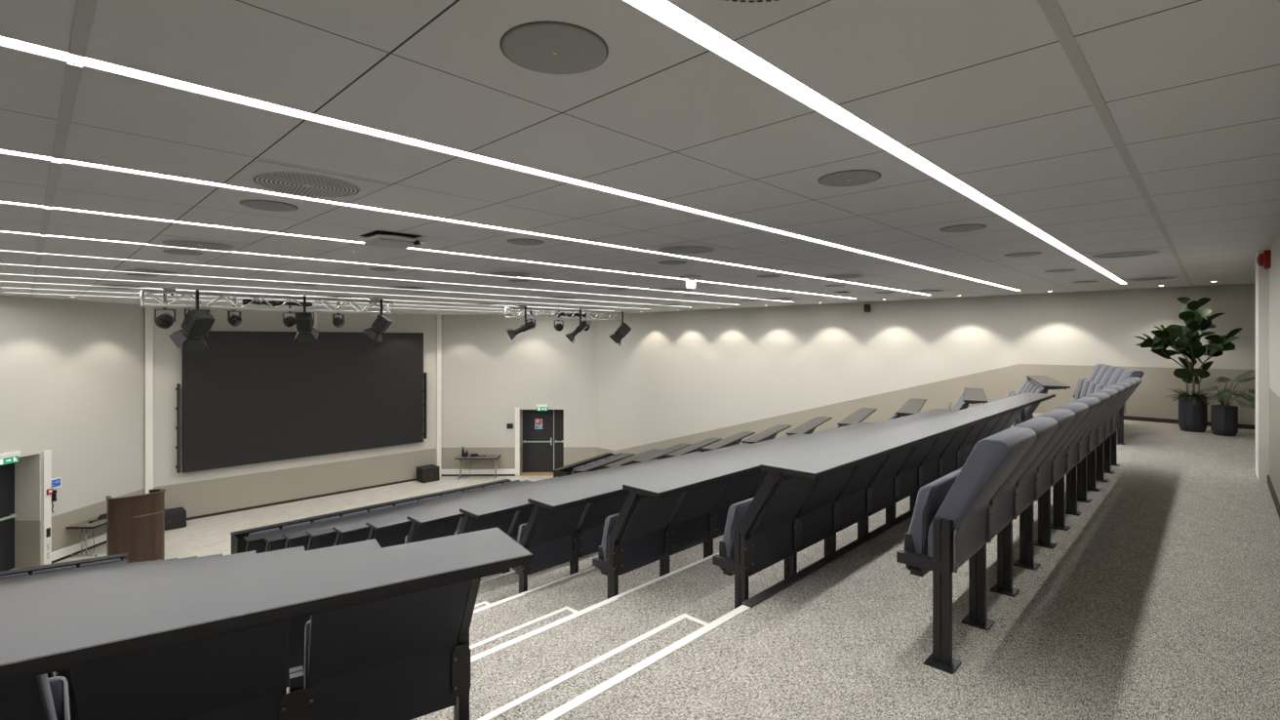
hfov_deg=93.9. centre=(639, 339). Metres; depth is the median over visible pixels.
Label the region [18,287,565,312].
recessed light
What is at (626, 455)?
row desk
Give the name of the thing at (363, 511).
seat
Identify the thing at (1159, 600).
floor
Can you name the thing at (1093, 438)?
seat
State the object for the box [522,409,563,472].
door
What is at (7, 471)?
door
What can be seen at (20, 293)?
recessed light
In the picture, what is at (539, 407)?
exit sign
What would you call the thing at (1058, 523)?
seat
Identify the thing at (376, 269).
ceiling speaker
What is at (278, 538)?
row desk
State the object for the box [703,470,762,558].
seat
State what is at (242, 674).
seat
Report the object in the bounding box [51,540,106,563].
baseboard
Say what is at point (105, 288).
ceiling speaker
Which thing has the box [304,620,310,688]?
seat cushion
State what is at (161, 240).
ceiling vent
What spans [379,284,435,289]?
ceiling vent
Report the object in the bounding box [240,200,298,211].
ceiling speaker
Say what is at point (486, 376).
wall
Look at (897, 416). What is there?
seat
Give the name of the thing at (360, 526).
row desk
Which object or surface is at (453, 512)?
row desk
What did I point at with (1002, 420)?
seat
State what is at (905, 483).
seat
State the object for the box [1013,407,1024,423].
seat cushion
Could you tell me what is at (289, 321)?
lamp
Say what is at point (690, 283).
fixture
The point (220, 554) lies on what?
row desk
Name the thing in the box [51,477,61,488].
wall sign
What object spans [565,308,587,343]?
lamp
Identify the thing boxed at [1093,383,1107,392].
seat cushion
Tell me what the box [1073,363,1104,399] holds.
seat
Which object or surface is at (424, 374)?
speaker
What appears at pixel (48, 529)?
switch plate
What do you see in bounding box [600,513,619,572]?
seat cushion
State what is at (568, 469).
panel
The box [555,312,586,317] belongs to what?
cable bundle
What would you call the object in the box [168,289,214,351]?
lamp
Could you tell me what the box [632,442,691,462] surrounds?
row desk
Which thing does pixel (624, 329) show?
lamp
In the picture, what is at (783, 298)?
ceiling vent
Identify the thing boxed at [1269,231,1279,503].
wall
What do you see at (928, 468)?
seat
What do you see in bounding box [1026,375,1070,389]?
row desk
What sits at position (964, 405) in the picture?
seat
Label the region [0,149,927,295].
recessed light
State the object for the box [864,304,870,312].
wall speaker
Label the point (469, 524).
seat
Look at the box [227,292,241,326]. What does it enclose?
lamp
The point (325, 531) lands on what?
row desk
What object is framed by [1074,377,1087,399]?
seat cushion
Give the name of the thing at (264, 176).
ceiling vent
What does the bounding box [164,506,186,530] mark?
subwoofer
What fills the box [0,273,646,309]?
recessed light
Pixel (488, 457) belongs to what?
folding table
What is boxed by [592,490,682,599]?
seat
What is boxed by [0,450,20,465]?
exit sign
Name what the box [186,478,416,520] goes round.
baseboard
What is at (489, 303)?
ceiling vent
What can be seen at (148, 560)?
row desk
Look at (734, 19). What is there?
ceiling panel
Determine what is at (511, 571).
trim
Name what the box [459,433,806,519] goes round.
row desk
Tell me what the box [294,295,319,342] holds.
lamp
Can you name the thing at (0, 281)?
recessed light
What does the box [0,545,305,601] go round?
row desk
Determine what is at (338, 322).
lamp
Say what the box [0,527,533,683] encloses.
row desk
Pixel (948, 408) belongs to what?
seat
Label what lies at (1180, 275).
ceiling vent
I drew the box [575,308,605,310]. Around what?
ceiling vent
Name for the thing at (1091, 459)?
seat
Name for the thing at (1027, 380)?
seat
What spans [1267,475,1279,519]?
baseboard
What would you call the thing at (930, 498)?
seat cushion
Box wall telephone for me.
[51,489,56,513]
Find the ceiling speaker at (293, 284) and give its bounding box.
[292,283,316,285]
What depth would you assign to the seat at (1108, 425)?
6.39 m
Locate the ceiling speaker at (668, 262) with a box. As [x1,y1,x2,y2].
[658,260,686,265]
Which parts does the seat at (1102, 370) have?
backrest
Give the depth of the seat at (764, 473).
5.48 m
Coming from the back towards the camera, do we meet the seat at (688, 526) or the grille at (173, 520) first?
the grille at (173, 520)
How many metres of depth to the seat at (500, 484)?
15.15 m
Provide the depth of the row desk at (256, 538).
12.77 m
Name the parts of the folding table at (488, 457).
leg frame, cable coil, edge rail, leg frame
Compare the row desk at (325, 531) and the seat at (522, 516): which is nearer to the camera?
the seat at (522, 516)
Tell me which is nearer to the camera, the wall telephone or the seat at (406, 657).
the seat at (406, 657)
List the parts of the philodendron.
stem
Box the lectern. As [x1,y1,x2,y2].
[105,488,165,562]
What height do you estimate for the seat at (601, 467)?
1.132 m
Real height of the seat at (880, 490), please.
1.027 m
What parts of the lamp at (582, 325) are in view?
barn door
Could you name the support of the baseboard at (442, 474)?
attached to the wall at (486, 376)
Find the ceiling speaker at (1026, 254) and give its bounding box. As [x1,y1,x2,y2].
[1004,251,1041,257]
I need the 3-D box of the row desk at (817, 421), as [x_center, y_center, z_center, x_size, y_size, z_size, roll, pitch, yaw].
[3.866,1.933,13.511,0.338,0.055,2.973,0,0,29]
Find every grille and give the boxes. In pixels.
[164,512,185,529]
[423,467,439,481]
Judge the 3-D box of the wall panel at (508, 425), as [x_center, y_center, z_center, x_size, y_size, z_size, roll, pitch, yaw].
[-4.892,3.235,22.462,0.230,0.190,0.040,0,0,-1]
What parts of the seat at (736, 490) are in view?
post, joint plate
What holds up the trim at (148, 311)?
attached to the wall at (223, 489)
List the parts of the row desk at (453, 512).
under rail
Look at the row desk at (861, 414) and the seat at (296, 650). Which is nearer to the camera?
the seat at (296, 650)
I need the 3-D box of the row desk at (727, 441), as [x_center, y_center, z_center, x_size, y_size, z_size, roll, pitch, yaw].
[2.268,2.534,15.060,0.338,0.055,2.973,0,0,29]
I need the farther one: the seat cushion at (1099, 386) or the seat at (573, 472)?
the seat at (573, 472)
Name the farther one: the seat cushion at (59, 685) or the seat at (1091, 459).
the seat at (1091, 459)
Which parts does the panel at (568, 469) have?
panel, panel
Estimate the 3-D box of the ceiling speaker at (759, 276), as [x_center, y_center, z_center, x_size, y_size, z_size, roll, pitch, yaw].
[1.906,-0.943,8.886,0.352,0.014,0.352,0,0,44]
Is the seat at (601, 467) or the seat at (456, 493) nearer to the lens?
the seat at (456, 493)
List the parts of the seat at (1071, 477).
post, plate, backrest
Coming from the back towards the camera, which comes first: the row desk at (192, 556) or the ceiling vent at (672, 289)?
the ceiling vent at (672, 289)
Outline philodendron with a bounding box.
[1200,370,1255,436]
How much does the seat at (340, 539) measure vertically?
1.075 m
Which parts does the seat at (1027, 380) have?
backrest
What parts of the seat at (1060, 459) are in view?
post, plate, joint plate, backrest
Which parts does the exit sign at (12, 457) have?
sign panel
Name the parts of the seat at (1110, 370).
backrest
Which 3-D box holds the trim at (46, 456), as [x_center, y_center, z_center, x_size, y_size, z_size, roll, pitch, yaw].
[-13.428,3.795,13.490,0.120,2.590,0.170,0,0,-1]
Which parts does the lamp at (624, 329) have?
barn door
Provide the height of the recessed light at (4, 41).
0.011 m
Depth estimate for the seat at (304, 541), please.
9.70 m
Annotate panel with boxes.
[0,553,127,576]
[230,479,510,554]
[506,423,513,428]
[553,452,615,477]
[669,0,828,39]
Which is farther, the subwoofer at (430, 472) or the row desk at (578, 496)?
the subwoofer at (430, 472)
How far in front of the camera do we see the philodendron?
9.31 m
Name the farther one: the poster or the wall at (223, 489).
the poster
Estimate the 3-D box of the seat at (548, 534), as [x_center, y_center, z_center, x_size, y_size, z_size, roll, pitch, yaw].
[-0.745,1.865,5.173,0.652,1.075,0.613,0,0,44]
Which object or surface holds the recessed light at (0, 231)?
in the ceiling
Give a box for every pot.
[1178,395,1207,432]
[1210,404,1238,436]
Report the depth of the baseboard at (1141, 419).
10.85 m
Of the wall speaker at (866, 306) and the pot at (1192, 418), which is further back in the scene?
the wall speaker at (866, 306)
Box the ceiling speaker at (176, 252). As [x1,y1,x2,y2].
[162,249,203,255]
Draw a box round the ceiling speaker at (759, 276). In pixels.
[756,275,780,278]
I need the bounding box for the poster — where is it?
[534,419,542,429]
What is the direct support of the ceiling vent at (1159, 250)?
in the ceiling
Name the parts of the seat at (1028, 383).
backrest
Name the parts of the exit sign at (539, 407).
sign panel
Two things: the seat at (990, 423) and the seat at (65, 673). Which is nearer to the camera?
the seat at (65, 673)
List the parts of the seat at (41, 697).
backrest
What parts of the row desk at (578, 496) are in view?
under rail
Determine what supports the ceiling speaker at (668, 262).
attached to the ceiling
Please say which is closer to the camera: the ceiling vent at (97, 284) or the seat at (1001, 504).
the seat at (1001, 504)
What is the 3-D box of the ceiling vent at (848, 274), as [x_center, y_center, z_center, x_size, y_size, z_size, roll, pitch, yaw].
[2.998,-0.944,8.834,0.720,0.010,0.700,0,0,44]
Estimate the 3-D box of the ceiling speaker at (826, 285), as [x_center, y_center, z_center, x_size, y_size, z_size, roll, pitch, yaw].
[3.413,-0.943,10.441,0.352,0.014,0.352,0,0,44]
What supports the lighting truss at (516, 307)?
hanging from the ceiling
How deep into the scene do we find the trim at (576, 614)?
3.95 m
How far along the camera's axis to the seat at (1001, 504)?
3.17 m
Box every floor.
[8,476,553,570]
[286,412,1279,719]
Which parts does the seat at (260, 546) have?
backrest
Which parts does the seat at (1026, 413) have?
backrest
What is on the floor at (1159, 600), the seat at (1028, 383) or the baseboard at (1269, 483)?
the seat at (1028, 383)
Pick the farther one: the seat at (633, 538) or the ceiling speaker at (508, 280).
the ceiling speaker at (508, 280)
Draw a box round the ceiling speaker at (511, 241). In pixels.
[506,239,543,244]
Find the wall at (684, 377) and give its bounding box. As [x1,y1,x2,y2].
[597,282,1255,457]
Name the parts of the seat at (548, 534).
joint plate, backrest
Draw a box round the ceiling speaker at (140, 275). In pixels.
[126,274,157,277]
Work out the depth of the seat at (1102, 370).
10.32 m
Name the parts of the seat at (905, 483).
post, joint plate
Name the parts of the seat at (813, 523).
post, joint plate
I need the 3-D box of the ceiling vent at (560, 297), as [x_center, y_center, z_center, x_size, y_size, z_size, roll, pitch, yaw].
[-1.676,-0.944,13.362,0.720,0.010,0.700,0,0,44]
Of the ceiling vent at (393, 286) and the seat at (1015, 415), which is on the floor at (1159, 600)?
the seat at (1015, 415)
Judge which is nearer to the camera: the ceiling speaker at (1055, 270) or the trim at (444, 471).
the ceiling speaker at (1055, 270)
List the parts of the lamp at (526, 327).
barn door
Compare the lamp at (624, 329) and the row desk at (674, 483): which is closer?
the row desk at (674, 483)
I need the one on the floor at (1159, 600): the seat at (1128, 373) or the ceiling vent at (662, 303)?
the seat at (1128, 373)
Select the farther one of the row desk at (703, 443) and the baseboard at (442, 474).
the baseboard at (442, 474)
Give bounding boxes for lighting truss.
[140,287,393,314]
[505,305,632,321]
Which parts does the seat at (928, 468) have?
post, joint plate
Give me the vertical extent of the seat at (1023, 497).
1.060 m
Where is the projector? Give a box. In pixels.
[360,230,425,248]
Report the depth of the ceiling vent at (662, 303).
15.98 m
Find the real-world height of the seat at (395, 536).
1.075 m
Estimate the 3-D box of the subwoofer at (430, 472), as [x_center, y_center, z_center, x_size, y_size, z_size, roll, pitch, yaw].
[-7.691,4.850,21.682,0.539,0.520,0.640,0,0,44]
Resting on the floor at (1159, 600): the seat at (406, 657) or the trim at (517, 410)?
the seat at (406, 657)
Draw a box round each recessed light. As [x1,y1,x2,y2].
[0,36,1019,290]
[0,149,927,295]
[0,200,850,298]
[0,231,790,302]
[0,249,729,304]
[0,263,689,307]
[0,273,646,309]
[0,280,612,311]
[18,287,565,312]
[20,292,547,314]
[621,0,1125,283]
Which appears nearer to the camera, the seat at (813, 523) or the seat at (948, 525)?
the seat at (948, 525)
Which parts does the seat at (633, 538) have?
joint plate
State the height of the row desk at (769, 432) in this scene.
0.055 m
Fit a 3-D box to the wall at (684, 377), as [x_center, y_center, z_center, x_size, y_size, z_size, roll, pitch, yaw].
[5.365,2.080,15.340,0.200,6.060,20.066,0,0,-44]
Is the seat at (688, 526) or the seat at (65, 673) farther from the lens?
the seat at (688, 526)
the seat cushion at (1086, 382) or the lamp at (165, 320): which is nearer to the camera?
the seat cushion at (1086, 382)
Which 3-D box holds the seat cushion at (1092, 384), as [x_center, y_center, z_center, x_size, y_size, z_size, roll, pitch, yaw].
[7.495,0.905,9.895,0.138,0.435,0.497,0,0,29]
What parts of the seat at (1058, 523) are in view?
post, plate, joint plate, backrest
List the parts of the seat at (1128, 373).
post, backrest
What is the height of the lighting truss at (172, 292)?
0.345 m
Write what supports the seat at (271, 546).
on the floor at (1159, 600)
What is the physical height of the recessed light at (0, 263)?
0.011 m
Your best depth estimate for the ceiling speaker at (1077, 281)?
9.71 m
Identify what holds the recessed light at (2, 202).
in the ceiling
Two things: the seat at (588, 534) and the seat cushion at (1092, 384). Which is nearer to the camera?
the seat at (588, 534)
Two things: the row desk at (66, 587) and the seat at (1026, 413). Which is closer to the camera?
the row desk at (66, 587)
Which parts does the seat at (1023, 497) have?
post, plate, joint plate, backrest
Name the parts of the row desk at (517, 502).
under rail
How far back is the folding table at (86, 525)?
14.09 m
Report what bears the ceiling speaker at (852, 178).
attached to the ceiling
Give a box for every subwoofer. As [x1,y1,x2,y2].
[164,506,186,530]
[416,464,439,482]
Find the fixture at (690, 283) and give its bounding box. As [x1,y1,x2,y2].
[679,275,701,288]
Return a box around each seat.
[0,572,28,579]
[0,673,70,719]
[32,564,76,574]
[47,671,56,678]
[55,670,62,676]
[61,668,79,719]
[69,619,289,719]
[80,558,120,566]
[245,527,279,553]
[265,540,285,552]
[280,577,480,719]
[281,520,311,529]
[284,537,309,550]
[286,614,311,687]
[306,534,336,550]
[313,515,340,522]
[333,529,369,546]
[342,510,367,517]
[366,523,411,547]
[368,505,393,512]
[395,500,417,506]
[404,518,460,543]
[418,495,439,501]
[440,490,461,497]
[454,511,516,534]
[455,517,464,531]
[462,486,481,492]
[482,482,501,488]
[502,480,519,484]
[502,507,533,573]
[511,503,587,593]
[569,491,629,574]
[571,465,584,474]
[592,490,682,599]
[594,458,604,470]
[659,480,726,576]
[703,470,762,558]
[712,471,815,608]
[747,470,767,499]
[784,467,854,578]
[824,455,886,557]
[857,446,913,538]
[885,439,935,522]
[894,414,909,418]
[896,426,1037,674]
[910,432,955,509]
[938,426,972,478]
[946,396,963,409]
[947,392,963,409]
[947,394,963,409]
[956,420,987,470]
[957,416,1058,630]
[958,401,979,410]
[972,416,1000,448]
[987,411,1012,437]
[990,408,1076,597]
[999,408,1023,432]
[1007,377,1033,397]
[1009,381,1036,397]
[1012,385,1041,424]
[1013,383,1039,396]
[1013,387,1063,426]
[1013,401,1089,570]
[1033,397,1100,549]
[1050,392,1110,530]
[1064,388,1118,516]
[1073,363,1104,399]
[1077,385,1125,502]
[1079,364,1115,398]
[1084,365,1120,396]
[1086,382,1131,491]
[1093,367,1131,392]
[1095,379,1136,481]
[1102,368,1144,444]
[1103,377,1141,473]
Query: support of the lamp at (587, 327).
hanging from the lighting truss at (516, 307)
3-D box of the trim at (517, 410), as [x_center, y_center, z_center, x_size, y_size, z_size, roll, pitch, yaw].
[-4.608,3.820,22.512,0.180,2.540,0.190,0,0,-1]
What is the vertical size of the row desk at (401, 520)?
0.055 m
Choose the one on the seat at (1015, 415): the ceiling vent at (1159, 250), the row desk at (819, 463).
the row desk at (819, 463)
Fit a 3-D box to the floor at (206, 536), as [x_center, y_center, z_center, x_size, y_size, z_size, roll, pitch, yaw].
[-8.584,5.205,17.367,8.500,0.190,19.600,0,0,44]
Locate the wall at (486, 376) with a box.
[441,315,597,475]
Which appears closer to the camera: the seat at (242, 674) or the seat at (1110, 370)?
the seat at (242, 674)
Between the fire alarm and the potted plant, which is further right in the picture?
the fire alarm
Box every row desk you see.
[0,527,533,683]
[0,538,381,615]
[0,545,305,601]
[0,550,256,595]
[0,553,222,591]
[0,556,197,589]
[0,558,177,587]
[0,559,161,585]
[0,560,128,582]
[0,560,138,583]
[0,560,149,584]
[243,480,532,542]
[263,476,558,543]
[282,471,589,540]
[305,465,621,538]
[332,458,657,534]
[365,451,702,530]
[406,442,748,525]
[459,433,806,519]
[527,421,873,510]
[573,452,634,472]
[602,448,661,467]
[622,408,959,497]
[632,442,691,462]
[664,437,721,456]
[700,431,755,450]
[740,424,791,442]
[760,392,1055,479]
[786,416,832,434]
[837,407,877,425]
[896,398,926,414]
[963,387,987,403]
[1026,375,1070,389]
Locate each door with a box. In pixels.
[0,462,16,571]
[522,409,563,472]
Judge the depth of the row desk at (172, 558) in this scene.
6.42 m
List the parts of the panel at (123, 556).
panel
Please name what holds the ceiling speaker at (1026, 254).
attached to the ceiling
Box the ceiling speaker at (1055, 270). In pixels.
[1044,269,1076,272]
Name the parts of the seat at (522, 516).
backrest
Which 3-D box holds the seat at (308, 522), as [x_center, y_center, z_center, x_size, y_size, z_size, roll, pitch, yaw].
[-6.989,4.245,12.010,0.373,1.132,0.602,0,0,44]
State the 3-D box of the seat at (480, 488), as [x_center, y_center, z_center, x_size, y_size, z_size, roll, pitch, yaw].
[-4.257,4.245,14.830,0.373,1.132,0.602,0,0,44]
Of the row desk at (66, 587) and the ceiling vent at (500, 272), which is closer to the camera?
the row desk at (66, 587)
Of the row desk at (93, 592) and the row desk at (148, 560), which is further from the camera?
the row desk at (148, 560)
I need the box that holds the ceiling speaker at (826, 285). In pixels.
[825,284,845,286]
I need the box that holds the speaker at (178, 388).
[175,383,180,473]
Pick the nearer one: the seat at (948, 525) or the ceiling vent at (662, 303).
the seat at (948, 525)
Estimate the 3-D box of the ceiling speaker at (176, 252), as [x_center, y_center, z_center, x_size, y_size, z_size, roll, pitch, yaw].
[-4.952,-0.943,6.483,0.352,0.014,0.352,0,0,44]
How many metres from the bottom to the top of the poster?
0.380 m
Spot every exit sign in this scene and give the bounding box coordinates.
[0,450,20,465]
[536,404,547,410]
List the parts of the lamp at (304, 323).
barn door, barn door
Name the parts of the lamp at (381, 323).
barn door, barn door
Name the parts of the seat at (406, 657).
post, joint plate, backrest, joint plate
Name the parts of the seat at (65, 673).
joint plate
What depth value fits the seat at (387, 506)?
13.14 m
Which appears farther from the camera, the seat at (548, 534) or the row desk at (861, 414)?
the row desk at (861, 414)
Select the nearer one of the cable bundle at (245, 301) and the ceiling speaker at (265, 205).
the ceiling speaker at (265, 205)
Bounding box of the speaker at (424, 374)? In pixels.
[423,372,426,439]
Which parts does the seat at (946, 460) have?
joint plate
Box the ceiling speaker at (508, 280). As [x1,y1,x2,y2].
[508,280,529,281]
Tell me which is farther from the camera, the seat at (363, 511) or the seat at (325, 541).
the seat at (363, 511)
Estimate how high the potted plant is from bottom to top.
2.217 m
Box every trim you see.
[30,0,1255,296]
[40,449,51,565]
[51,532,106,560]
[144,307,153,493]
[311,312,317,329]
[436,314,441,477]
[441,469,515,474]
[469,552,719,662]
[473,566,597,613]
[476,604,749,719]
[480,570,515,583]
[515,407,520,476]
[520,472,553,476]
[741,508,914,608]
[1255,250,1269,481]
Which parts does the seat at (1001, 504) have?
post, plate, joint plate, backrest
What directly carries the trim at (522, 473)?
attached to the wall at (486, 376)
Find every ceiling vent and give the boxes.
[94,282,150,288]
[113,266,187,275]
[148,235,249,251]
[225,160,390,203]
[320,294,360,298]
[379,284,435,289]
[468,302,505,305]
[476,269,544,277]
[548,295,583,299]
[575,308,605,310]
[638,240,734,256]
[650,286,700,291]
[657,303,684,305]
[760,296,795,300]
[810,272,876,279]
[903,287,954,292]
[1080,246,1170,260]
[1119,274,1184,281]
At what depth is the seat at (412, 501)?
13.54 m
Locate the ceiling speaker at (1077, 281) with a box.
[1072,280,1098,282]
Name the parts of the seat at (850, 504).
post, joint plate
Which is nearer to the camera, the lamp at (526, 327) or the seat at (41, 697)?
the seat at (41, 697)
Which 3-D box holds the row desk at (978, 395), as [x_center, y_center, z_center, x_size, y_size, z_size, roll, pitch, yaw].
[6.264,1.030,11.188,0.338,0.055,2.973,0,0,29]
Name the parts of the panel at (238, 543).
panel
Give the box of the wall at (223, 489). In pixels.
[153,307,436,518]
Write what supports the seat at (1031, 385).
on the floor at (1159, 600)
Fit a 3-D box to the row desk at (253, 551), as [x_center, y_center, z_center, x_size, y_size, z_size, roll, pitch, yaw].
[-4.085,1.631,3.611,2.973,0.055,0.338,0,0,-33]
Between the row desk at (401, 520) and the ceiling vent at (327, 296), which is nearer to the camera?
the row desk at (401, 520)
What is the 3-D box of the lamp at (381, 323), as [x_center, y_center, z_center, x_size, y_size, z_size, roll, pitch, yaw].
[-6.021,-0.449,13.719,0.587,0.983,0.424,0,0,-2]
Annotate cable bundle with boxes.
[241,298,312,307]
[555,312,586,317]
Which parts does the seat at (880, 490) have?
post, joint plate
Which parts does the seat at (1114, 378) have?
backrest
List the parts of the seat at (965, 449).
joint plate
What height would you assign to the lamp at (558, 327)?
0.684 m
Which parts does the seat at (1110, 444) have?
post, post, backrest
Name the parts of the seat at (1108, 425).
post, backrest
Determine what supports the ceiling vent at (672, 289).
in the ceiling
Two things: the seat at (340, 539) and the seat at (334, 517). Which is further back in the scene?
the seat at (334, 517)
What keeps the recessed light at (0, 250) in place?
in the ceiling
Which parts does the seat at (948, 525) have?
post, plate, joint plate, backrest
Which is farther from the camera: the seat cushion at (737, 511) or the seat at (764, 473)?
the seat at (764, 473)
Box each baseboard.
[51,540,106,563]
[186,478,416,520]
[441,474,515,476]
[1123,415,1255,429]
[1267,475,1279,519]
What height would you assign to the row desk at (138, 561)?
0.055 m
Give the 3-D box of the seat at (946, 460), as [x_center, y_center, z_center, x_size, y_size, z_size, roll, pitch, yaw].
[3.129,1.288,6.109,0.461,1.027,0.609,0,0,44]
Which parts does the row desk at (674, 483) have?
under rail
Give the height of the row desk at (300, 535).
0.055 m
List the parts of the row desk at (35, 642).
under rail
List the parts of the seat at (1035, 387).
backrest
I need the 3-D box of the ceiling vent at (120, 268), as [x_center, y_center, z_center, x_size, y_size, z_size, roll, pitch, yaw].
[-6.700,-0.944,8.177,0.720,0.010,0.700,0,0,44]
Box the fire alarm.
[1256,249,1271,269]
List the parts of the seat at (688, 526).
post, joint plate, backrest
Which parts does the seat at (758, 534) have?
joint plate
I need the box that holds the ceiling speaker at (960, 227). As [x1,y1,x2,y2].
[939,224,986,232]
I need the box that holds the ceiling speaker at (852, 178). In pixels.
[817,169,880,186]
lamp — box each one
[154,294,175,328]
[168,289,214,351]
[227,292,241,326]
[282,295,295,326]
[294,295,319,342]
[332,301,344,327]
[361,299,392,341]
[505,306,535,342]
[554,308,563,331]
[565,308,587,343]
[581,312,589,330]
[609,311,631,345]
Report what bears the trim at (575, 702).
attached to the floor at (1159, 600)
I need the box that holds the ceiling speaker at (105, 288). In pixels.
[105,287,129,289]
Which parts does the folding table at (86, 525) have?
leg frame, edge rail, cable coil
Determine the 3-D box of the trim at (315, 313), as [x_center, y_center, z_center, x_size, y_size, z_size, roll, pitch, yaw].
[-10.520,-0.475,19.285,0.050,0.950,0.160,0,0,44]
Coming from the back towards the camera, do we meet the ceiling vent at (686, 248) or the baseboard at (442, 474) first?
the baseboard at (442, 474)
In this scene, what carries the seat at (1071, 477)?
on the floor at (1159, 600)
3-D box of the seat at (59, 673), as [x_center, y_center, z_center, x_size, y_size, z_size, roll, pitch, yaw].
[-3.027,1.890,3.382,0.609,1.027,0.462,0,0,-33]
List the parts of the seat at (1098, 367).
backrest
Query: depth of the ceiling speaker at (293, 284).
10.28 m
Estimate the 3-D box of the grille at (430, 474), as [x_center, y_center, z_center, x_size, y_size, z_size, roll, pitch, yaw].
[-7.506,4.845,21.503,0.012,0.450,0.580,0,0,44]
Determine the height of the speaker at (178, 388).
2.464 m
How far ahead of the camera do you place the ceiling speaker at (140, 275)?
8.72 m
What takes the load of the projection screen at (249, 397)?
attached to the wall at (223, 489)
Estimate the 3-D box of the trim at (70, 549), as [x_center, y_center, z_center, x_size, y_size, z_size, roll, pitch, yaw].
[-13.430,4.942,14.900,0.060,0.185,2.630,0,0,-1]
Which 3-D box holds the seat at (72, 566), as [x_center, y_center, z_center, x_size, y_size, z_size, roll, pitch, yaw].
[-9.551,4.245,9.719,0.602,1.132,0.373,0,0,-33]
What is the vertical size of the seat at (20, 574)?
1.132 m
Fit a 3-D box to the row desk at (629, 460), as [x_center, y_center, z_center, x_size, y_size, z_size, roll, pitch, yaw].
[-0.130,3.438,17.383,0.338,0.055,2.973,0,0,29]
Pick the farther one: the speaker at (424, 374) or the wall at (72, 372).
the speaker at (424, 374)
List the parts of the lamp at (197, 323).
barn door, barn door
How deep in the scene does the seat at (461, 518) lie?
7.00 m
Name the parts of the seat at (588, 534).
post, joint plate, backrest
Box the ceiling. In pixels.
[0,0,1279,315]
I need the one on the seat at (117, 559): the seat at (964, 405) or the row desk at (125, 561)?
the row desk at (125, 561)
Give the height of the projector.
0.090 m
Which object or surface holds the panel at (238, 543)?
on the floor at (1159, 600)
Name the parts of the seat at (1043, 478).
post, plate, joint plate, backrest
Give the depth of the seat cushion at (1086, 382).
10.36 m
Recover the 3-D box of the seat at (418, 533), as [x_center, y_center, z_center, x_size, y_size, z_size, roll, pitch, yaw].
[-2.344,2.467,6.722,0.652,1.075,0.613,0,0,44]
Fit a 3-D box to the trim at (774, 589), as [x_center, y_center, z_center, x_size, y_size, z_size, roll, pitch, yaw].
[2.833,1.519,6.325,1.161,0.062,17.625,0,0,43]
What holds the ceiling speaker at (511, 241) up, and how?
attached to the ceiling
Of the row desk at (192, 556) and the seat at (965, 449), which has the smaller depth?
the row desk at (192, 556)
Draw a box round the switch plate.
[46,527,50,537]
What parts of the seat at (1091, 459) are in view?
post, joint plate, backrest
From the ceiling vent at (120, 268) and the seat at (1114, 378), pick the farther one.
the seat at (1114, 378)
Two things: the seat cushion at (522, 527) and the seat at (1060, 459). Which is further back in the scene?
the seat cushion at (522, 527)
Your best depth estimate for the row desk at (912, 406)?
11.57 m
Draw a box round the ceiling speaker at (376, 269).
[369,268,398,271]
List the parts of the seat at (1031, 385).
backrest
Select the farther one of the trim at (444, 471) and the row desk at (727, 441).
the trim at (444, 471)
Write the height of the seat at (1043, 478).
1.060 m
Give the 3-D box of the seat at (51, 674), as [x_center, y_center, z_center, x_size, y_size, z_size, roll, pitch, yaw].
[-2.698,1.589,2.301,0.609,1.027,0.462,0,0,-33]
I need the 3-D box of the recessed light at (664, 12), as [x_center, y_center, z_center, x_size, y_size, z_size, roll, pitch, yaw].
[3.464,-0.956,5.235,0.092,0.011,13.580,0,0,44]
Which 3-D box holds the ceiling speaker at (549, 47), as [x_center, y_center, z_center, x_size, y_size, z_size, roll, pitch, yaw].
[-0.278,-0.943,1.954,0.352,0.014,0.352,0,0,44]
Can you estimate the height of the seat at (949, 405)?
1.027 m
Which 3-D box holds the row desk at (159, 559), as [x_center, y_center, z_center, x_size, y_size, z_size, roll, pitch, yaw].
[-7.282,2.836,6.709,2.973,0.055,0.338,0,0,-33]
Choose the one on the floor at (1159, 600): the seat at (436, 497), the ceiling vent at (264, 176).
the seat at (436, 497)
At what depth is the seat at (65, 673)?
2.49 m
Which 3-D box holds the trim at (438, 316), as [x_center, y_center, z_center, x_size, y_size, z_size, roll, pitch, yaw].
[-7.527,2.080,22.345,0.090,6.060,0.180,0,0,44]
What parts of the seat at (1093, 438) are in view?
post, plate, joint plate, backrest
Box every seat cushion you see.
[48,676,70,719]
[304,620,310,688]
[517,522,526,543]
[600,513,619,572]
[722,497,754,572]
[908,469,960,572]
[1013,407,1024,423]
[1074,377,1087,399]
[1080,378,1093,398]
[1085,380,1100,396]
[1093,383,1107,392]
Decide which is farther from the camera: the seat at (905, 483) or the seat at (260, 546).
the seat at (260, 546)
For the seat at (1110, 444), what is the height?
1.060 m
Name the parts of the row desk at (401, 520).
under rail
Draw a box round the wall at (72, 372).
[0,294,144,568]
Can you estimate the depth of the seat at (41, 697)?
1.57 m
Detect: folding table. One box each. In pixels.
[65,513,106,557]
[454,453,501,479]
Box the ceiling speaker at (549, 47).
[499,20,608,74]
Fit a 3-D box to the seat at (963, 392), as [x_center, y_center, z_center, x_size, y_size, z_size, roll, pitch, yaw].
[6.606,1.565,12.280,0.640,1.075,0.691,0,0,29]
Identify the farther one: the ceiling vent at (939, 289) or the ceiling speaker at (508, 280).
the ceiling vent at (939, 289)

